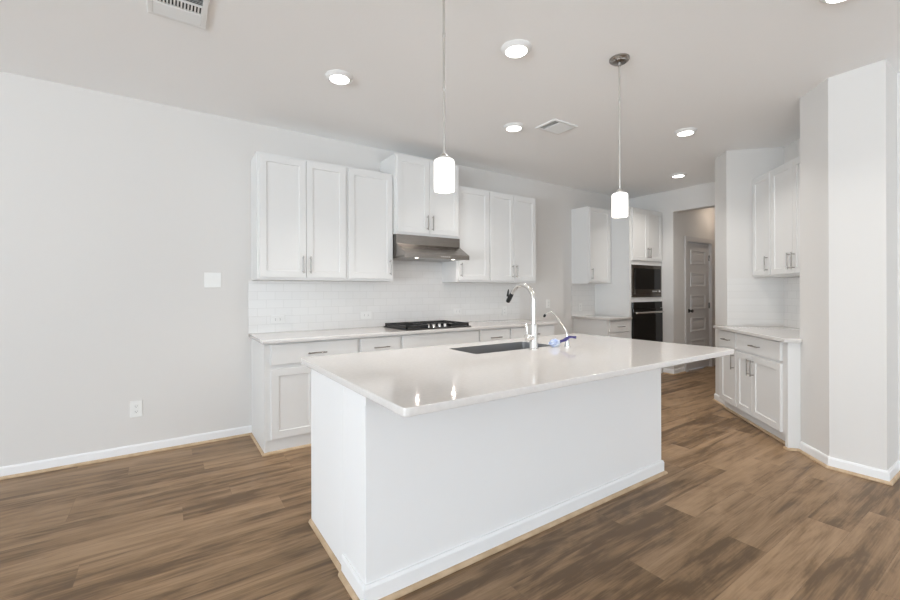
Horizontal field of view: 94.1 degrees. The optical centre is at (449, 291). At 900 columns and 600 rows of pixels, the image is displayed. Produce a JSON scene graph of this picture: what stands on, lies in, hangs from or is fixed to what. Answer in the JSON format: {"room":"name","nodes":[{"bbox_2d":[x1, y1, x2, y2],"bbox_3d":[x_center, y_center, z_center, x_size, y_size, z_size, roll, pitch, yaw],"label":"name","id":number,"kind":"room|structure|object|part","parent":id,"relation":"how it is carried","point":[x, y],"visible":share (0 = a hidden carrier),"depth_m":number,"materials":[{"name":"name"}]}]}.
{"room":"kitchen","nodes":[
{"label":"kitchen","id":0,"kind":"room"},
{"bbox_2d":[0,71,611,466],"bbox_3d":[-2.380,-0.118,3.488,13.180,2.833,0.120,0,0,-34],"label":"wall","id":1,"kind":"structure","parent":0,"point":[115,210],"depth_m":3.31,"materials":[{"name":"white paint"}]},
{"bbox_2d":[0,433,250,479],"bbox_3d":[-4.744,1.297,1.782,7.143,0.019,0.016,0,0,-34],"label":"trim","id":2,"kind":"structure","parent":1,"relation":"attached to","point":[246,434],"depth_m":3.25,"materials":[{"name":"brown wood"}]},
{"bbox_2d":[0,425,251,476],"bbox_3d":[-4.753,1.266,1.794,7.143,0.082,0.013,0,0,-34],"label":"baseboard","id":3,"kind":"structure","parent":1,"relation":"attached to","point":[101,454],"depth_m":3.26,"materials":[{"name":"white paint"}]},
{"bbox_2d":[130,400,141,417],"bbox_3d":[-2.495,0.933,3.329,0.080,0.130,0.010,0,0,-34],"label":"wall outlet","id":4,"kind":"object","parent":1,"relation":"attached to","point":[135,406],"visible":1,"depth_m":3.33,"materials":[{"name":"white plastic"}]},
{"bbox_2d":[204,272,220,287],"bbox_3d":[-2.056,-0.100,3.629,0.130,0.130,0.010,0,0,-34],"label":"light switch","id":5,"kind":"object","parent":1,"relation":"attached to","point":[211,280],"visible":1,"depth_m":3.63,"materials":[{"name":"white plastic"}]},
{"bbox_2d":[251,151,346,280],"bbox_3d":[-1.382,-0.647,3.874,0.787,1.090,0.360,0,0,-34],"label":"upper cabinet","id":6,"kind":"object","parent":1,"relation":"attached to","point":[299,219],"visible":1,"depth_m":3.73,"materials":[{"name":"white paint"}]},
{"bbox_3d":[-1.458,-0.649,3.659,0.388,1.050,0.020,0,0,-34],"label":"door","id":7,"kind":"part","parent":6,"relation":"part of","materials":[{"name":"white paint"}]},
{"bbox_3d":[-1.253,-0.239,3.765,0.010,0.155,0.036,0,0,-34],"label":"handle","id":8,"kind":"part","parent":6,"relation":"part of","materials":[{"name":"silver metal"}]},
{"bbox_3d":[-1.144,-0.650,3.873,0.365,1.050,0.020,0,0,-34],"label":"door","id":9,"kind":"part","parent":6,"relation":"part of","materials":[{"name":"white paint"}]},
{"bbox_2d":[346,166,392,281],"bbox_3d":[-0.854,-0.649,4.233,0.488,1.090,0.360,0,0,-34],"label":"upper cabinet","id":10,"kind":"object","parent":1,"relation":"attached to","point":[369,194],"visible":0.94,"depth_m":4.11,"materials":[{"name":"white paint"}]},
{"bbox_2d":[248,260,519,333],"bbox_3d":[-0.444,0.012,4.721,3.338,0.731,0.009,0,0,-34],"label":"tile backsplash","id":11,"kind":"structure","parent":1,"relation":"attached to","point":[416,292],"depth_m":4.50,"materials":[{"name":"white tile"}]},
{"bbox_2d":[271,315,284,323],"bbox_3d":[-1.612,0.259,3.917,0.122,0.078,0.010,0,0,-34],"label":"wall outlet","id":12,"kind":"object","parent":11,"relation":"attached to","point":[274,318],"visible":1,"depth_m":3.91,"materials":[{"name":"white plastic"}]},
{"bbox_2d":[361,311,371,318],"bbox_3d":[-0.884,0.248,4.411,0.122,0.078,0.010,0,0,-34],"label":"wall outlet","id":13,"kind":"object","parent":11,"relation":"attached to","point":[364,314],"visible":1,"depth_m":4.41,"materials":[{"name":"white plastic"}]},
{"bbox_2d":[453,308,461,314],"bbox_3d":[0.092,0.240,5.074,0.122,0.078,0.010,0,0,-34],"label":"wall outlet","id":14,"kind":"object","parent":11,"relation":"attached to","point":[456,311],"visible":1,"depth_m":5.07,"materials":[{"name":"white plastic"}]},
{"bbox_2d":[502,306,506,315],"bbox_3d":[0.717,0.253,5.497,0.078,0.122,0.010,0,0,-34],"label":"wall outlet","id":15,"kind":"object","parent":11,"relation":"attached to","point":[504,308],"visible":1,"depth_m":5.49,"materials":[{"name":"white plastic"}]},
{"bbox_2d":[380,153,458,238],"bbox_3d":[-0.312,-0.992,4.571,0.787,0.814,0.410,0,0,-34],"label":"upper cabinet","id":16,"kind":"object","parent":1,"relation":"attached to","point":[419,210],"visible":0.84,"depth_m":4.38,"materials":[{"name":"white paint"}]},
{"bbox_3d":[-0.380,-0.993,4.332,0.376,0.774,0.020,0,0,-34],"label":"door","id":17,"kind":"part","parent":16,"relation":"part of","materials":[{"name":"white paint"}]},
{"bbox_2d":[393,234,468,261],"bbox_3d":[-0.266,-0.460,4.508,0.782,0.246,0.542,0,0,-34],"label":"range hood","id":18,"kind":"object","parent":16,"relation":"attached to","point":[405,247],"visible":0.93,"depth_m":4.35,"materials":[{"name":"silver metal"}]},
{"bbox_3d":[-0.269,-0.348,4.520,0.758,0.012,0.500,0,0,-34],"label":"filter panel","id":19,"kind":"part","parent":18,"relation":"part of","materials":[{"name":"silver metal"}]},
{"bbox_3d":[-0.066,-0.995,4.545,0.376,0.774,0.020,0,0,-34],"label":"door","id":20,"kind":"part","parent":16,"relation":"part of","materials":[{"name":"white paint"}]},
{"bbox_2d":[442,186,488,282],"bbox_3d":[0.196,-0.652,4.945,0.470,1.090,0.360,0,0,-34],"label":"upper cabinet","id":21,"kind":"object","parent":1,"relation":"attached to","point":[473,202],"visible":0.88,"depth_m":4.84,"materials":[{"name":"white paint"}]},
{"bbox_3d":[0.273,-0.655,4.834,0.443,1.050,0.020,0,0,-34],"label":"door","id":22,"kind":"part","parent":21,"relation":"part of","materials":[{"name":"white paint"}]},
{"bbox_2d":[485,191,535,282],"bbox_3d":[0.713,-0.654,5.296,0.778,1.090,0.360,0,0,-34],"label":"upper cabinet","id":23,"kind":"object","parent":1,"relation":"attached to","point":[512,235],"visible":0.87,"depth_m":5.15,"materials":[{"name":"white paint"}]},
{"bbox_3d":[0.631,-0.656,5.077,0.374,1.050,0.020,0,0,-34],"label":"door","id":24,"kind":"part","parent":23,"relation":"part of","materials":[{"name":"white paint"}]},
{"bbox_3d":[0.942,-0.657,5.289,0.371,1.050,0.020,0,0,-34],"label":"door","id":25,"kind":"part","parent":23,"relation":"part of","materials":[{"name":"white paint"}]},
{"bbox_2d":[546,300,549,307],"bbox_3d":[1.402,0.175,5.975,0.078,0.122,0.010,0,0,-34],"label":"wall outlet","id":26,"kind":"object","parent":1,"relation":"attached to","point":[547,301],"visible":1,"depth_m":5.97,"materials":[{"name":"white plastic"}]},
{"bbox_2d":[571,284,594,315],"bbox_3d":[2.043,0.127,6.409,0.538,0.484,0.009,0,0,-34],"label":"tile backsplash","id":27,"kind":"structure","parent":1,"relation":"attached to","point":[584,294],"depth_m":6.40,"materials":[{"name":"white tile"}]},
{"bbox_2d":[571,206,610,283],"bbox_3d":[2.139,-0.672,6.264,0.535,1.110,0.360,0,0,-34],"label":"upper cabinet","id":28,"kind":"object","parent":1,"relation":"attached to","point":[590,226],"visible":1,"depth_m":6.13,"materials":[{"name":"white paint"}]},
{"bbox_3d":[2.196,-0.674,6.140,0.462,1.070,0.020,0,0,-34],"label":"door","id":29,"kind":"part","parent":28,"relation":"part of","materials":[{"name":"white paint"}]},
{"bbox_2d":[0,0,899,198],"bbox_3d":[1.586,-1.588,-0.030,15.800,0.080,10.362,0,0,-34],"label":"ceiling","id":30,"kind":"structure","parent":0,"point":[736,72],"depth_m":2.87,"materials":[{"name":"white paint"}]},
{"bbox_2d":[147,0,208,29],"bbox_3d":[-1.458,-1.531,2.242,0.272,0.013,0.311,0,0,-34],"label":"ceiling vent","id":31,"kind":"object","parent":30,"relation":"in","point":[188,12],"visible":1,"depth_m":2.28,"materials":[{"name":"white metal"}]},
{"bbox_2d":[325,69,353,84],"bbox_3d":[-0.792,-1.529,3.001,0.196,0.023,0.196,0,0,-34],"label":"recessed light","id":32,"kind":"object","parent":30,"relation":"in","point":[340,77],"visible":1,"depth_m":2.97,"materials":[{"name":"white plastic"}]},
{"bbox_2d":[434,0,454,192],"bbox_3d":[-0.029,-1.018,2.054,0.128,1.049,0.128,0,0,-34],"label":"pendant light","id":33,"kind":"object","parent":30,"relation":"hanging from","point":[444,165],"visible":1,"depth_m":2.02,"materials":[{"name":"white glass"}]},
{"bbox_3d":[-0.030,-1.081,2.054,0.016,0.844,0.015,0,0,-34],"label":"rod","id":34,"kind":"part","parent":33,"relation":"part of","materials":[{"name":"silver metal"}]},
{"bbox_3d":[-0.028,-0.570,2.054,0.103,0.152,0.103,0,0,-34],"label":"lamp shade","id":35,"kind":"part","parent":33,"relation":"part of","materials":[{"name":"white glass"}]},
{"bbox_2d":[503,122,523,131],"bbox_3d":[0.597,-1.533,3.920,0.196,0.023,0.196,0,0,-34],"label":"recessed light","id":36,"kind":"object","parent":30,"relation":"in","point":[514,126],"visible":1,"depth_m":3.89,"materials":[{"name":"white plastic"}]},
{"bbox_2d":[501,39,531,57],"bbox_3d":[0.421,-1.533,2.658,0.196,0.023,0.196,0,0,-34],"label":"recessed light","id":37,"kind":"object","parent":30,"relation":"in","point":[516,48],"visible":1,"depth_m":2.62,"materials":[{"name":"white plastic"}]},
{"bbox_2d":[535,119,577,134],"bbox_3d":[1.000,-1.540,3.925,0.310,0.013,0.246,0,0,-34],"label":"ceiling vent","id":38,"kind":"object","parent":30,"relation":"in","point":[555,126],"visible":1,"depth_m":3.92,"materials":[{"name":"white metal"}]},
{"bbox_2d":[609,53,629,217],"bbox_3d":[1.127,-1.022,2.781,0.128,1.049,0.128,0,0,-34],"label":"pendant light","id":39,"kind":"object","parent":30,"relation":"hanging from","point":[620,197],"visible":1,"depth_m":2.76,"materials":[{"name":"white glass"}]},
{"bbox_3d":[1.127,-1.085,2.781,0.016,0.844,0.015,0,0,-34],"label":"rod","id":40,"kind":"part","parent":39,"relation":"part of","materials":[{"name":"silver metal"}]},
{"bbox_3d":[1.129,-0.574,2.781,0.103,0.152,0.103,0,0,-34],"label":"lamp shade","id":41,"kind":"part","parent":39,"relation":"part of","materials":[{"name":"white glass"}]},
{"bbox_2d":[670,173,686,177],"bbox_3d":[3.039,-1.542,5.568,0.196,0.023,0.196,0,0,-34],"label":"recessed light","id":42,"kind":"object","parent":30,"relation":"in","point":[676,175],"visible":1,"depth_m":5.53,"materials":[{"name":"white plastic"}]},
{"bbox_2d":[674,127,696,135],"bbox_3d":[2.281,-1.539,4.053,0.196,0.023,0.196,0,0,-34],"label":"recessed light","id":43,"kind":"object","parent":30,"relation":"in","point":[685,131],"visible":1,"depth_m":4.02,"materials":[{"name":"white plastic"}]},
{"bbox_2d":[819,0,845,3],"bbox_3d":[2.022,-1.538,2.150,0.196,0.023,0.196,0,0,-34],"label":"recessed light","id":44,"kind":"object","parent":30,"relation":"in","point":[821,1],"visible":1,"depth_m":2.21,"materials":[{"name":"white plastic"}]},
{"bbox_2d":[0,366,899,599],"bbox_3d":[1.596,1.315,-0.030,15.800,0.060,10.362,0,0,-34],"label":"floor","id":45,"kind":"structure","parent":0,"point":[736,514],"depth_m":2.23,"materials":[{"name":"brown wood"}]},
{"bbox_2d":[250,338,357,456],"bbox_3d":[-1.302,0.853,3.746,0.800,0.884,0.656,0,0,-34],"label":"base cabinet","id":46,"kind":"object","parent":45,"relation":"on","point":[280,384],"visible":0.44,"depth_m":3.42,"materials":[{"name":"white paint"}]},
{"bbox_3d":[-1.627,0.854,3.557,0.019,0.884,0.604,0,0,-34],"label":"panel","id":47,"kind":"part","parent":46,"relation":"part of","materials":[{"name":"white paint"}]},
{"bbox_3d":[-1.613,1.286,3.538,0.049,0.019,0.590,0,0,-34],"label":"shoe molding","id":48,"kind":"part","parent":46,"relation":"part of","materials":[{"name":"brown wood"}]},
{"bbox_3d":[-1.138,1.285,3.523,0.780,0.019,0.016,0,0,-34],"label":"shoe molding","id":49,"kind":"part","parent":46,"relation":"part of","materials":[{"name":"brown wood"}]},
{"bbox_3d":[-1.274,0.898,3.425,0.358,0.557,0.020,0,0,-34],"label":"door","id":50,"kind":"part","parent":46,"relation":"part of","materials":[{"name":"white paint"}]},
{"bbox_3d":[-1.125,0.504,3.527,0.721,0.164,0.020,0,0,-34],"label":"drawer","id":51,"kind":"part","parent":46,"relation":"part of","materials":[{"name":"white paint"}]},
{"bbox_2d":[358,335,399,352],"bbox_3d":[-0.798,0.851,4.089,0.419,0.884,0.656,0,0,-34],"label":"drawer","id":52,"kind":"object","parent":45,"relation":"on","point":[379,343],"visible":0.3,"depth_m":3.83,"materials":[{"name":"white paint"}]},
{"bbox_2d":[400,330,477,348],"bbox_3d":[-0.235,0.849,4.471,0.939,0.884,0.656,0,0,-34],"label":"base cabinet","id":53,"kind":"object","parent":45,"relation":"on","point":[467,336],"visible":0.12,"depth_m":4.19,"materials":[{"name":"white paint"}]},
{"bbox_2d":[249,319,556,343],"bbox_3d":[-0.250,0.392,4.469,3.367,0.030,0.644,0,0,-34],"label":"countertop","id":54,"kind":"structure","parent":53,"relation":"on","point":[330,334],"depth_m":3.94,"materials":[{"name":"stone"}]},
{"bbox_2d":[384,320,470,330],"bbox_3d":[-0.239,0.352,4.453,0.780,0.049,0.515,0,0,-34],"label":"gas cooktop","id":55,"kind":"object","parent":54,"relation":"in","point":[439,324],"visible":1,"depth_m":4.35,"materials":[{"name":"black metal"}]},
{"bbox_2d":[308,368,667,599],"bbox_3d":[0.362,0.848,2.648,2.283,0.883,0.827,0,0,-34],"label":"kitchen island","id":56,"kind":"object","parent":45,"relation":"on","point":[400,505],"visible":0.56,"depth_m":2.05,"materials":[{"name":"white paint"}]},
{"bbox_3d":[-0.638,1.283,2.130,0.016,0.019,0.520,0,0,-34],"label":"shoe molding","id":57,"kind":"part","parent":56,"relation":"part of","materials":[{"name":"brown wood"}]},
{"bbox_3d":[-0.626,0.851,2.139,0.018,0.883,0.520,0,0,-34],"label":"panel","id":58,"kind":"part","parent":56,"relation":"part of","materials":[{"name":"white paint"}]},
{"bbox_3d":[0.509,1.243,2.434,2.251,0.092,0.263,0,0,-34],"label":"baseboard","id":59,"kind":"part","parent":56,"relation":"part of","materials":[{"name":"white paint"}]},
{"bbox_3d":[0.513,1.279,2.427,2.283,0.019,0.279,0,0,-34],"label":"shoe molding","id":60,"kind":"part","parent":56,"relation":"part of","materials":[{"name":"brown wood"}]},
{"bbox_2d":[301,333,733,416],"bbox_3d":[0.487,0.390,2.542,2.393,0.030,1.270,0,0,-34],"label":"island countertop","id":61,"kind":"structure","parent":56,"relation":"on","point":[408,382],"depth_m":2.09,"materials":[{"name":"stone"}]},
{"bbox_2d":[449,341,550,353],"bbox_3d":[0.357,0.523,2.833,0.690,0.293,0.310,0,0,-34],"label":"sink","id":62,"kind":"object","parent":61,"relation":"in","point":[491,348],"visible":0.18,"depth_m":2.99,"materials":[{"name":"silver metal"}]},
{"bbox_2d":[506,283,537,349],"bbox_3d":[0.459,0.159,2.791,0.104,0.432,0.287,0,0,-34],"label":"kitchen faucet","id":63,"kind":"object","parent":61,"relation":"on","point":[532,337],"visible":1,"depth_m":2.70,"materials":[{"name":"silver metal"}]},
{"bbox_3d":[0.484,0.084,2.791,0.027,0.282,0.226,0,0,-34],"label":"spout","id":64,"kind":"part","parent":63,"relation":"part of","materials":[{"name":"silver metal"}]},
{"bbox_2d":[543,311,569,346],"bbox_3d":[0.740,0.256,2.920,0.044,0.236,0.236,0,0,-34],"label":"filter faucet","id":65,"kind":"object","parent":61,"relation":"on","point":[546,313],"visible":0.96,"depth_m":2.87,"materials":[{"name":"silver metal"}]},
{"bbox_3d":[0.739,0.231,2.921,0.012,0.186,0.206,0,0,-34],"label":"spout","id":66,"kind":"part","parent":65,"relation":"part of","materials":[{"name":"silver metal"}]},
{"bbox_2d":[548,336,576,346],"bbox_3d":[0.755,0.335,2.837,0.202,0.075,0.060,0,0,-8],"label":"plastic wrap","id":67,"kind":"object","parent":61,"relation":"on","point":[554,342],"visible":1,"depth_m":2.82,"materials":[{"name":"blue"}]},
{"bbox_2d":[478,328,508,341],"bbox_3d":[0.336,0.847,4.858,0.439,0.884,0.656,0,0,-34],"label":"base cabinet","id":68,"kind":"object","parent":45,"relation":"on","point":[496,333],"visible":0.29,"depth_m":4.59,"materials":[{"name":"white paint"}]},
{"bbox_2d":[509,324,553,338],"bbox_3d":[0.825,0.846,5.191,0.742,0.884,0.656,0,0,-34],"label":"base cabinet","id":69,"kind":"object","parent":45,"relation":"on","point":[543,330],"visible":0.19,"depth_m":4.90,"materials":[{"name":"white paint"}]},
{"bbox_2d":[573,318,629,338],"bbox_3d":[2.239,0.841,6.150,0.507,0.884,0.656,0,0,-34],"label":"base cabinet","id":70,"kind":"object","parent":45,"relation":"on","point":[613,328],"visible":0.39,"depth_m":5.95,"materials":[{"name":"white paint"}]},
{"bbox_2d":[572,315,631,320],"bbox_3d":[2.224,0.384,6.148,0.532,0.030,0.644,0,0,-34],"label":"countertop","id":71,"kind":"structure","parent":70,"relation":"on","point":[593,317],"depth_m":5.97,"materials":[{"name":"stone"}]},
{"bbox_3d":[2.395,0.722,5.915,0.463,0.280,0.020,0,0,-34],"label":"drawer","id":72,"kind":"part","parent":70,"relation":"part of","materials":[{"name":"white paint"}]},
{"bbox_3d":[2.394,0.489,5.915,0.463,0.157,0.020,0,0,-34],"label":"drawer","id":73,"kind":"part","parent":70,"relation":"part of","materials":[{"name":"white paint"}]},
{"bbox_2d":[595,207,661,372],"bbox_3d":[2.810,0.023,6.539,0.876,2.515,0.656,0,0,-34],"label":"tall cabinet","id":74,"kind":"object","parent":45,"relation":"on","point":[636,238],"visible":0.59,"depth_m":6.25,"materials":[{"name":"white paint"}]},
{"bbox_3d":[2.814,-0.839,6.203,0.391,0.755,0.020,0,0,-34],"label":"door","id":75,"kind":"part","parent":74,"relation":"part of","materials":[{"name":"white paint"}]},
{"bbox_2d":[631,264,661,296],"bbox_3d":[2.821,-0.155,6.527,0.785,0.478,0.589,0,0,-34],"label":"microwave","id":76,"kind":"object","parent":74,"relation":"in","point":[645,279],"visible":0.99,"depth_m":6.28,"materials":[{"name":"black metal"}]},
{"bbox_3d":[2.979,-0.157,6.311,0.677,0.371,0.021,0,0,-34],"label":"door","id":77,"kind":"part","parent":76,"relation":"part of","materials":[{"name":"black glass"}]},
{"bbox_3d":[2.980,-0.002,6.311,0.681,0.061,0.023,0,0,-34],"label":"control panel","id":78,"kind":"part","parent":76,"relation":"part of","materials":[{"name":"black glass"}]},
{"bbox_2d":[631,301,663,341],"bbox_3d":[2.837,0.497,6.506,0.785,0.682,0.639,0,0,-34],"label":"wall oven","id":79,"kind":"object","parent":74,"relation":"in","point":[647,317],"visible":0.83,"depth_m":6.27,"materials":[{"name":"black metal"}]},
{"bbox_3d":[2.973,0.203,6.304,0.785,0.095,0.026,0,0,-34],"label":"control panel","id":80,"kind":"part","parent":79,"relation":"part of","materials":[{"name":"black glass"}]},
{"bbox_3d":[2.980,0.310,6.253,0.710,0.027,0.059,0,0,-34],"label":"handle","id":81,"kind":"part","parent":79,"relation":"part of","materials":[{"name":"silver metal"}]},
{"bbox_3d":[3.141,-0.840,6.425,0.391,0.755,0.020,0,0,-34],"label":"door","id":82,"kind":"part","parent":74,"relation":"part of","materials":[{"name":"white paint"}]},
{"bbox_2d":[719,329,743,418],"bbox_3d":[3.223,0.844,4.363,0.696,0.872,0.427,0,0,11],"label":"base cabinet","id":83,"kind":"object","parent":45,"relation":"on","point":[727,339],"visible":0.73,"depth_m":4.38,"materials":[{"name":"white paint"}]},
{"bbox_3d":[2.919,0.497,4.390,0.020,0.157,0.348,0,0,11],"label":"drawer","id":84,"kind":"part","parent":83,"relation":"part of","materials":[{"name":"white paint"}]},
{"bbox_3d":[2.920,0.880,4.390,0.020,0.564,0.348,0,0,11],"label":"door","id":85,"kind":"part","parent":83,"relation":"part of","materials":[{"name":"white paint"}]},
{"bbox_3d":[2.983,1.271,4.409,0.016,0.019,0.427,0,0,11],"label":"shoe molding","id":86,"kind":"part","parent":83,"relation":"part of","materials":[{"name":"brown wood"}]},
{"bbox_2d":[736,333,800,450],"bbox_3d":[3.102,0.844,3.730,0.696,0.872,0.858,0,0,11],"label":"base cabinet","id":87,"kind":"object","parent":45,"relation":"on","point":[768,372],"visible":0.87,"depth_m":3.62,"materials":[{"name":"white paint"}]},
{"bbox_3d":[2.856,0.881,4.053,0.020,0.564,0.294,0,0,11],"label":"door","id":88,"kind":"part","parent":87,"relation":"part of","materials":[{"name":"white paint"}]},
{"bbox_3d":[2.794,0.714,3.880,0.036,0.155,0.010,0,0,11],"label":"handle","id":89,"kind":"part","parent":87,"relation":"part of","materials":[{"name":"silver metal"}]},
{"bbox_2d":[713,325,801,342],"bbox_3d":[3.145,0.393,3.946,0.687,0.030,1.330,0,0,11],"label":"countertop","id":90,"kind":"structure","parent":87,"relation":"on","point":[777,333],"depth_m":3.96,"materials":[{"name":"stone"}]},
{"bbox_3d":[2.812,0.497,3.832,0.020,0.157,0.745,0,0,11],"label":"drawer","id":91,"kind":"part","parent":87,"relation":"part of","materials":[{"name":"white paint"}]},
{"bbox_3d":[2.865,1.271,3.789,0.016,0.019,0.833,0,0,11],"label":"shoe molding","id":92,"kind":"part","parent":87,"relation":"part of","materials":[{"name":"brown wood"}]},
{"bbox_3d":[2.785,0.881,3.685,0.020,0.564,0.447,0,0,11],"label":"door","id":93,"kind":"part","parent":87,"relation":"part of","materials":[{"name":"white paint"}]},
{"bbox_3d":[2.760,1.271,3.387,0.088,0.019,0.055,0,0,11],"label":"shoe molding","id":94,"kind":"part","parent":87,"relation":"part of","materials":[{"name":"brown wood"}]},
{"bbox_3d":[2.777,0.845,3.392,0.091,0.872,0.039,0,0,11],"label":"panel","id":95,"kind":"part","parent":87,"relation":"part of","materials":[{"name":"white paint"}]},
{"bbox_2d":[628,182,714,372],"bbox_3d":[3.567,-0.138,6.337,0.140,2.833,1.844,0,0,-34],"label":"wall","id":96,"kind":"structure","parent":0,"point":[669,203],"depth_m":6.46,"materials":[{"name":"white paint"}]},
{"bbox_2d":[678,207,714,367],"bbox_3d":[4.501,-0.142,7.239,2.420,2.833,0.120,0,0,-34],"label":"wall","id":97,"kind":"structure","parent":0,"point":[700,223],"depth_m":6.66,"materials":[{"name":"white paint"}]},
{"bbox_2d":[663,367,684,373],"bbox_3d":[3.529,1.237,6.572,0.361,0.082,0.167,0,0,-34],"label":"baseboard","id":98,"kind":"structure","parent":97,"relation":"attached to","point":[682,369],"depth_m":6.49,"materials":[{"name":"white paint"}]},
{"bbox_2d":[663,371,685,374],"bbox_3d":[3.527,1.269,6.561,0.377,0.019,0.183,0,0,-34],"label":"trim","id":99,"kind":"structure","parent":97,"relation":"attached to","point":[684,371],"depth_m":6.46,"materials":[{"name":"brown wood"}]},
{"bbox_2d":[688,242,709,369],"bbox_3d":[4.113,0.233,6.905,0.771,2.054,0.105,0,0,-34],"label":"door","id":100,"kind":"structure","parent":97,"relation":"in","point":[698,254],"depth_m":6.92,"materials":[{"name":"grey paint"}]},
{"bbox_3d":[4.100,0.540,6.916,0.500,0.235,0.016,0,0,-34],"label":"panel","id":101,"kind":"part","parent":100,"relation":"part of","materials":[{"name":"grey paint"}]},
{"bbox_3d":[4.099,0.173,6.916,0.500,0.235,0.016,0,0,-34],"label":"panel","id":102,"kind":"part","parent":100,"relation":"part of","materials":[{"name":"grey paint"}]},
{"bbox_3d":[4.098,-0.194,6.916,0.500,0.235,0.016,0,0,-34],"label":"panel","id":103,"kind":"part","parent":100,"relation":"part of","materials":[{"name":"grey paint"}]},
{"bbox_3d":[4.097,-0.561,6.916,0.500,0.235,0.016,0,0,-34],"label":"panel","id":104,"kind":"part","parent":100,"relation":"part of","materials":[{"name":"grey paint"}]},
{"bbox_3d":[4.102,0.907,6.916,0.500,0.235,0.016,0,0,-34],"label":"panel","id":105,"kind":"part","parent":100,"relation":"part of","materials":[{"name":"grey paint"}]},
{"bbox_2d":[685,236,713,371],"bbox_3d":[4.083,0.198,6.939,0.934,2.157,0.126,0,0,-34],"label":"trim","id":106,"kind":"structure","parent":97,"relation":"attached to","point":[709,242],"depth_m":7.11,"materials":[{"name":"grey paint"}]},
{"bbox_2d":[715,59,899,470],"bbox_3d":[6.406,-0.148,2.122,5.015,2.833,8.316,0,0,-34],"label":"wall","id":107,"kind":"structure","parent":0,"point":[848,144],"depth_m":2.97,"materials":[{"name":"white paint"}]},
{"bbox_2d":[714,394,724,404],"bbox_3d":[4.597,1.234,5.799,3.886,0.082,0.220,0,0,-34],"label":"baseboard strip","id":108,"kind":"object","parent":107,"relation":"attached to","point":[716,397],"visible":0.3,"depth_m":4.80,"materials":[{"name":"white paint"}]},
{"bbox_2d":[727,277,799,328],"bbox_3d":[3.209,0.117,3.938,0.558,0.520,1.278,0,0,11],"label":"tile backsplash","id":109,"kind":"structure","parent":107,"relation":"attached to","point":[750,301],"depth_m":4.54,"materials":[{"name":"white tile"}]},
{"bbox_2d":[752,170,790,277],"bbox_3d":[3.394,-0.686,4.366,0.350,1.080,0.358,0,0,11],"label":"upper cabinet","id":110,"kind":"object","parent":107,"relation":"attached to","point":[761,185],"visible":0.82,"depth_m":4.38,"materials":[{"name":"white paint"}]},
{"bbox_3d":[3.266,-0.688,4.390,0.020,1.040,0.331,0,0,11],"label":"door","id":111,"kind":"part","parent":110,"relation":"part of","materials":[{"name":"white paint"}]},
{"bbox_2d":[771,156,799,276],"bbox_3d":[3.274,-0.686,3.741,0.350,1.080,0.912,0,0,11],"label":"upper cabinet","id":112,"kind":"object","parent":107,"relation":"attached to","point":[785,179],"visible":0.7,"depth_m":3.97,"materials":[{"name":"white paint"}]},
{"bbox_3d":[3.132,-0.282,3.829,0.036,0.155,0.010,0,0,11],"label":"handle","id":113,"kind":"part","parent":112,"relation":"part of","materials":[{"name":"silver metal"}]},
{"bbox_3d":[3.128,-0.687,3.669,0.020,1.040,0.376,0,0,11],"label":"door","id":114,"kind":"part","parent":112,"relation":"part of","materials":[{"name":"white paint"}]},
{"bbox_2d":[798,449,899,485],"bbox_3d":[4.761,1.265,0.336,0.336,0.019,7.214,0,0,-34],"label":"trim","id":115,"kind":"structure","parent":107,"relation":"attached to","point":[896,477],"depth_m":2.92,"materials":[{"name":"brown wood"}]},
{"bbox_2d":[800,441,899,480],"bbox_3d":[4.776,1.233,0.339,0.333,0.082,7.202,0,0,-34],"label":"baseboard","id":116,"kind":"structure","parent":107,"relation":"attached to","point":[894,469],"depth_m":2.93,"materials":[{"name":"white paint"}]}
]}

